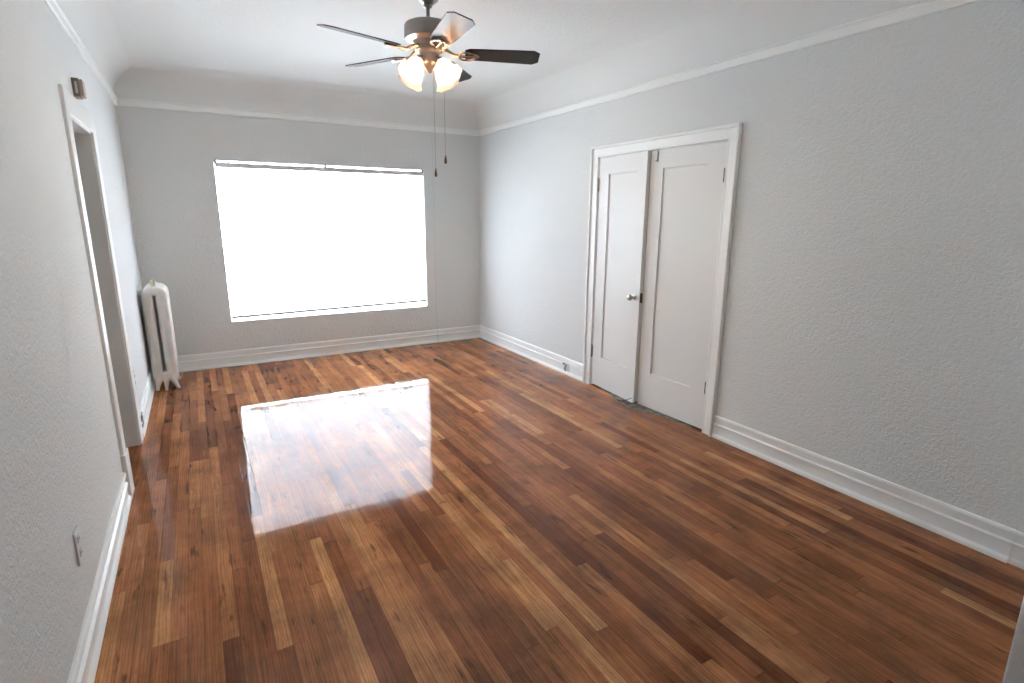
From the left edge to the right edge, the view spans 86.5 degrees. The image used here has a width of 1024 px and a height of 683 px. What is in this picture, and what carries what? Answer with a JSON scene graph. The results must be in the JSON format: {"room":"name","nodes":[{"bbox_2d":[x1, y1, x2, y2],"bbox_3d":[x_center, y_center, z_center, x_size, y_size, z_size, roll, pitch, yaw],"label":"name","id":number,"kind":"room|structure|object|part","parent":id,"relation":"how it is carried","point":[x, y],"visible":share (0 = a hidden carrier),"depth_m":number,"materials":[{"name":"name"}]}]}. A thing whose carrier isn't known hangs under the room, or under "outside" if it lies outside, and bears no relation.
{"room":"empty living room","nodes":[
{"label":"empty living room","id":0,"kind":"room"},
{"bbox_2d":[0,0,150,682],"bbox_3d":[-2.194,-0.540,2.691,0.107,2.950,6.020,-7,15,-29],"label":"wall","id":1,"kind":"structure","parent":0,"point":[61,470],"depth_m":1.93,"materials":[{"name":"white paint"}]},
{"bbox_2d":[72,525,83,565],"bbox_3d":[-1.556,0.732,1.955,0.010,0.125,0.075,-7,15,-29],"label":"wall outlet","id":2,"kind":"object","parent":1,"relation":"attached to","point":[76,534],"visible":1,"depth_m":1.94,"materials":[{"name":"white paint"}]},
{"bbox_2d":[71,77,86,99],"bbox_3d":[-2.372,-1.385,2.982,0.048,0.096,0.086,-7,15,-29],"label":"door chime","id":3,"kind":"object","parent":1,"relation":"attached to","point":[78,86],"visible":0.98,"depth_m":2.95,"materials":[{"name":"brown"}]},
{"bbox_2d":[42,0,117,104],"bbox_3d":[-2.083,-1.567,2.405,0.028,0.062,5.835,-7,15,-29],"label":"trim","id":4,"kind":"structure","parent":1,"relation":"attached to","point":[53,6],"depth_m":3.17,"materials":[{"name":"white paint"}]},
{"bbox_2d":[67,472,131,682],"bbox_3d":[-1.399,1.105,1.768,0.022,0.168,3.020,-7,15,-29],"label":"baseboard","id":5,"kind":"structure","parent":1,"relation":"attached to","point":[87,653],"depth_m":2.15,"materials":[{"name":"white paint"}]},
{"bbox_2d":[58,84,143,455],"bbox_3d":[-2.445,-0.259,3.212,0.129,2.165,0.970,-7,15,-29],"label":"door frame","id":6,"kind":"structure","parent":1,"relation":"attached to","point":[83,138],"depth_m":3.41,"materials":[{"name":"white paint"}]},
{"bbox_2d":[120,448,134,497],"bbox_3d":[-2.182,0.748,3.089,0.025,0.262,0.132,-7,15,-29],"label":"plinth block","id":7,"kind":"object","parent":1,"relation":"attached to","point":[125,459],"visible":0.76,"depth_m":3.05,"materials":[{"name":"white paint"}]},
{"bbox_2d":[137,422,141,443],"bbox_3d":[-2.619,0.621,3.830,0.014,0.170,0.131,-7,15,-29],"label":"plinth block","id":8,"kind":"object","parent":1,"relation":"attached to","point":[137,422],"visible":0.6,"depth_m":3.78,"materials":[{"name":"white paint"}]},
{"bbox_2d":[139,367,155,436],"bbox_3d":[-3.101,0.429,4.654,0.022,0.168,1.815,-7,15,-29],"label":"baseboard","id":9,"kind":"structure","parent":1,"relation":"attached to","point":[145,407],"depth_m":4.42,"materials":[{"name":"white paint"}]},
{"bbox_2d":[141,412,143,427],"bbox_3d":[-2.683,0.567,3.952,0.010,0.100,0.070,-7,15,-29],"label":"baseboard outlet","id":10,"kind":"object","parent":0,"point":[142,420],"visible":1,"depth_m":3.93,"materials":[{"name":"grey plastic"}]},
{"bbox_2d":[115,105,479,356],"bbox_3d":[-2.027,-1.317,6.062,3.628,2.950,0.185,-7,15,-29],"label":"wall","id":11,"kind":"structure","parent":0,"point":[169,156],"depth_m":5.61,"materials":[{"name":"white paint"}]},
{"bbox_2d":[117,98,477,135],"bbox_3d":[-1.968,-2.335,5.732,3.628,0.062,0.028,-7,15,-29],"label":"trim","id":12,"kind":"structure","parent":11,"relation":"attached to","point":[120,101],"depth_m":5.53,"materials":[{"name":"white paint"}]},
{"bbox_2d":[164,325,479,372],"bbox_3d":[-1.984,0.059,6.288,3.628,0.168,0.022,-7,15,-29],"label":"baseboard","id":13,"kind":"structure","parent":11,"relation":"attached to","point":[194,362],"depth_m":6.17,"materials":[{"name":"white paint"}]},
{"bbox_2d":[232,228,426,321],"bbox_3d":[-2.019,-1.121,6.092,2.305,1.750,0.150,-7,15,-29],"label":"window","id":14,"kind":"structure","parent":11,"relation":"in","point":[422,228],"depth_m":6.18,"materials":[{"name":"white"}]},
{"bbox_2d":[214,160,425,318],"bbox_3d":[-1.993,-1.125,6.044,2.161,1.584,0.051,-7,15,-29],"label":"window blind","id":15,"kind":"object","parent":14,"relation":"attached to","point":[298,213],"visible":1,"depth_m":5.98,"materials":[{"name":"white fabric"}]},
{"bbox_3d":[-2.001,-0.380,6.223,2.153,0.052,0.028,-7,15,-29],"label":"rail","id":16,"kind":"part","parent":15,"relation":"part of","materials":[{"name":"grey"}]},
{"bbox_3d":[-2.008,-0.329,6.246,2.165,0.006,0.085,-7,15,-29],"label":"sill","id":17,"kind":"part","parent":14,"relation":"part of","materials":[{"name":"white paint"}]},
{"bbox_2d":[432,146,437,329],"bbox_3d":[-0.934,-1.213,6.605,0.009,2.495,0.027,-7,15,-29],"label":"cable","id":18,"kind":"object","parent":11,"relation":"attached to","point":[432,146],"visible":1,"depth_m":6.58,"materials":[{"name":"grey plastic"}]},
{"bbox_2d":[56,0,924,129],"bbox_3d":[-0.521,-1.926,3.243,3.628,0.278,5.835,-7,15,-29],"label":"ceiling","id":19,"kind":"structure","parent":0,"point":[260,55],"depth_m":4.09,"materials":[{"name":"white paint"}]},
{"bbox_2d":[317,0,539,176],"bbox_3d":[-0.487,-1.513,3.185,1.250,1.054,1.236,-7,15,-29],"label":"ceiling fan","id":20,"kind":"object","parent":19,"relation":"hanging from","point":[428,35],"visible":1,"depth_m":3.12,"materials":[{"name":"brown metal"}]},
{"bbox_3d":[-0.809,-1.635,2.904,0.438,0.006,0.148,-9,29,-40],"label":"blade","id":21,"kind":"part","parent":20,"relation":"part of","materials":[{"name":"brown wood"}]},
{"bbox_3d":[-0.852,-1.745,3.395,0.438,0.006,0.148,9,27,30],"label":"blade","id":22,"kind":"part","parent":20,"relation":"part of","materials":[{"name":"grey wood"}]},
{"bbox_3d":[-0.556,-1.567,3.105,0.162,0.116,0.162,9,-26,34],"label":"lamp shade","id":23,"kind":"part","parent":20,"relation":"part of","materials":[{"name":"white glass"}]},
{"bbox_3d":[-0.587,-1.606,3.273,0.162,0.116,0.162,51,34,15],"label":"lamp shade","id":24,"kind":"part","parent":20,"relation":"part of","materials":[{"name":"white glass"}]},
{"bbox_3d":[-0.551,-1.579,3.110,0.048,0.072,0.048,9,-26,34],"label":"bulb","id":25,"kind":"part","parent":20,"relation":"part of","materials":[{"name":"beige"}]},
{"bbox_3d":[-0.461,-1.342,3.240,0.002,0.595,0.003,-7,15,-29],"label":"pull chain","id":26,"kind":"part","parent":20,"relation":"part of","materials":[{"name":"silver metal"}]},
{"bbox_3d":[-0.419,-1.388,3.261,0.040,0.516,0.003,-12,18,-44],"label":"pull chain","id":27,"kind":"part","parent":20,"relation":"part of","materials":[{"name":"silver metal"}]},
{"bbox_3d":[-0.415,-1.611,3.302,0.162,0.116,0.162,9,58,34],"label":"lamp shade","id":28,"kind":"part","parent":20,"relation":"part of","materials":[{"name":"white glass"}]},
{"bbox_3d":[-0.384,-1.573,3.135,0.162,0.116,0.162,-42,-14,34],"label":"lamp shade","id":29,"kind":"part","parent":20,"relation":"part of","materials":[{"name":"white glass"}]},
{"bbox_3d":[-0.317,-1.600,2.796,0.148,0.006,0.438,10,8,-25],"label":"blade","id":30,"kind":"part","parent":20,"relation":"part of","materials":[{"name":"brown wood"}]},
{"bbox_3d":[-0.388,-1.777,3.589,0.148,0.006,0.438,-9,10,15],"label":"blade","id":31,"kind":"part","parent":20,"relation":"part of","materials":[{"name":"brown wood"}]},
{"bbox_3d":[-0.058,-1.687,3.219,0.438,0.006,0.148,0,-1,-5],"label":"blade","id":32,"kind":"part","parent":20,"relation":"part of","materials":[{"name":"black wood"}]},
{"bbox_2d":[94,338,1023,682],"bbox_3d":[-0.090,1.008,2.707,5.800,0.050,8.900,-7,15,-29],"label":"floor","id":33,"kind":"structure","parent":0,"point":[475,510],"depth_m":2.59,"materials":[{"name":"brown wood"}]},
{"bbox_2d":[141,280,180,390],"bbox_3d":[-3.235,-0.082,5.015,0.204,1.002,0.418,-7,15,-29],"label":"radiator","id":34,"kind":"object","parent":33,"relation":"on","point":[167,370],"visible":1,"depth_m":4.88,"materials":[{"name":"white metal"}]},
{"bbox_2d":[150,280,155,285],"bbox_3d":[-3.161,-0.514,4.791,0.044,0.059,0.044,-1,13,-7],"label":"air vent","id":35,"kind":"object","parent":34,"relation":"attached to","point":[153,283],"depth_m":4.78,"materials":[{"name":"metal"}]},
{"bbox_2d":[601,388,693,426],"bbox_3d":[1.080,0.548,4.604,0.208,0.006,1.080,-7,15,-29],"label":"threshold patch","id":36,"kind":"object","parent":33,"relation":"on","point":[637,407],"visible":0.48,"depth_m":4.52,"materials":[{"name":"brown wood"}]},
{"bbox_2d":[617,398,637,403],"bbox_3d":[0.983,0.501,4.646,0.018,0.062,0.215,-10,17,-38],"label":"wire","id":37,"kind":"object","parent":36,"relation":"on","point":[629,398],"visible":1,"depth_m":4.64,"materials":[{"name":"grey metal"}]},
{"bbox_2d":[563,362,569,371],"bbox_3d":[0.538,0.260,5.502,0.038,0.080,0.100,-7,15,-29],"label":"phone jack","id":38,"kind":"object","parent":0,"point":[566,367],"visible":1,"depth_m":5.49,"materials":[{"name":"white paint"}]},
{"bbox_2d":[479,0,1023,532],"bbox_3d":[1.051,-0.941,4.511,0.120,2.950,6.020,-7,15,-29],"label":"wall","id":39,"kind":"structure","parent":0,"point":[874,316],"depth_m":2.99,"materials":[{"name":"white paint"}]},
{"bbox_2d":[480,325,582,380],"bbox_3d":[0.140,0.088,6.216,0.022,0.168,2.270,-7,15,-29],"label":"baseboard","id":40,"kind":"structure","parent":39,"relation":"attached to","point":[547,358],"depth_m":6.05,"materials":[{"name":"white paint"}]},
{"bbox_2d":[591,151,651,402],"bbox_3d":[0.880,-0.533,4.684,0.106,2.040,0.675,-6,14,-24],"label":"door","id":41,"kind":"structure","parent":39,"relation":"in","point":[623,181],"depth_m":4.65,"materials":[{"name":"white paint"}]},
{"bbox_2d":[582,122,742,436],"bbox_3d":[1.135,-0.514,4.421,0.152,2.160,1.541,-7,15,-29],"label":"door frame","id":42,"kind":"structure","parent":39,"relation":"attached to","point":[732,133],"depth_m":3.91,"materials":[{"name":"white paint"}]},
{"bbox_2d":[637,141,727,428],"bbox_3d":[1.261,-0.401,4.118,0.056,2.040,0.710,-8,15,-31],"label":"door","id":43,"kind":"structure","parent":39,"relation":"in","point":[687,183],"depth_m":4.10,"materials":[{"name":"white paint"}]},
{"bbox_2d":[478,0,981,135],"bbox_3d":[1.039,-1.954,4.157,0.028,0.062,5.835,-7,15,-29],"label":"trim","id":44,"kind":"structure","parent":39,"relation":"attached to","point":[927,7],"depth_m":3.28,"materials":[{"name":"white paint"}]},
{"bbox_2d":[711,415,1023,569],"bbox_3d":[1.974,0.816,3.107,0.022,0.168,2.035,-7,15,-29],"label":"baseboard","id":45,"kind":"structure","parent":39,"relation":"attached to","point":[993,539],"depth_m":2.98,"materials":[{"name":"white paint"}]},
{"bbox_3d":[1.312,-0.174,1.196,4.415,2.950,0.140,-7,15,-29],"label":"wall","id":46,"kind":"structure","parent":0,"visible":0},
{"bbox_2d":[1002,598,1023,682],"bbox_3d":[1.637,0.109,1.445,0.110,2.290,0.165,-7,15,-29],"label":"door frame","id":47,"kind":"structure","parent":46,"relation":"attached to","point":[1014,672],"depth_m":1.67,"materials":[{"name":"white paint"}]}
]}

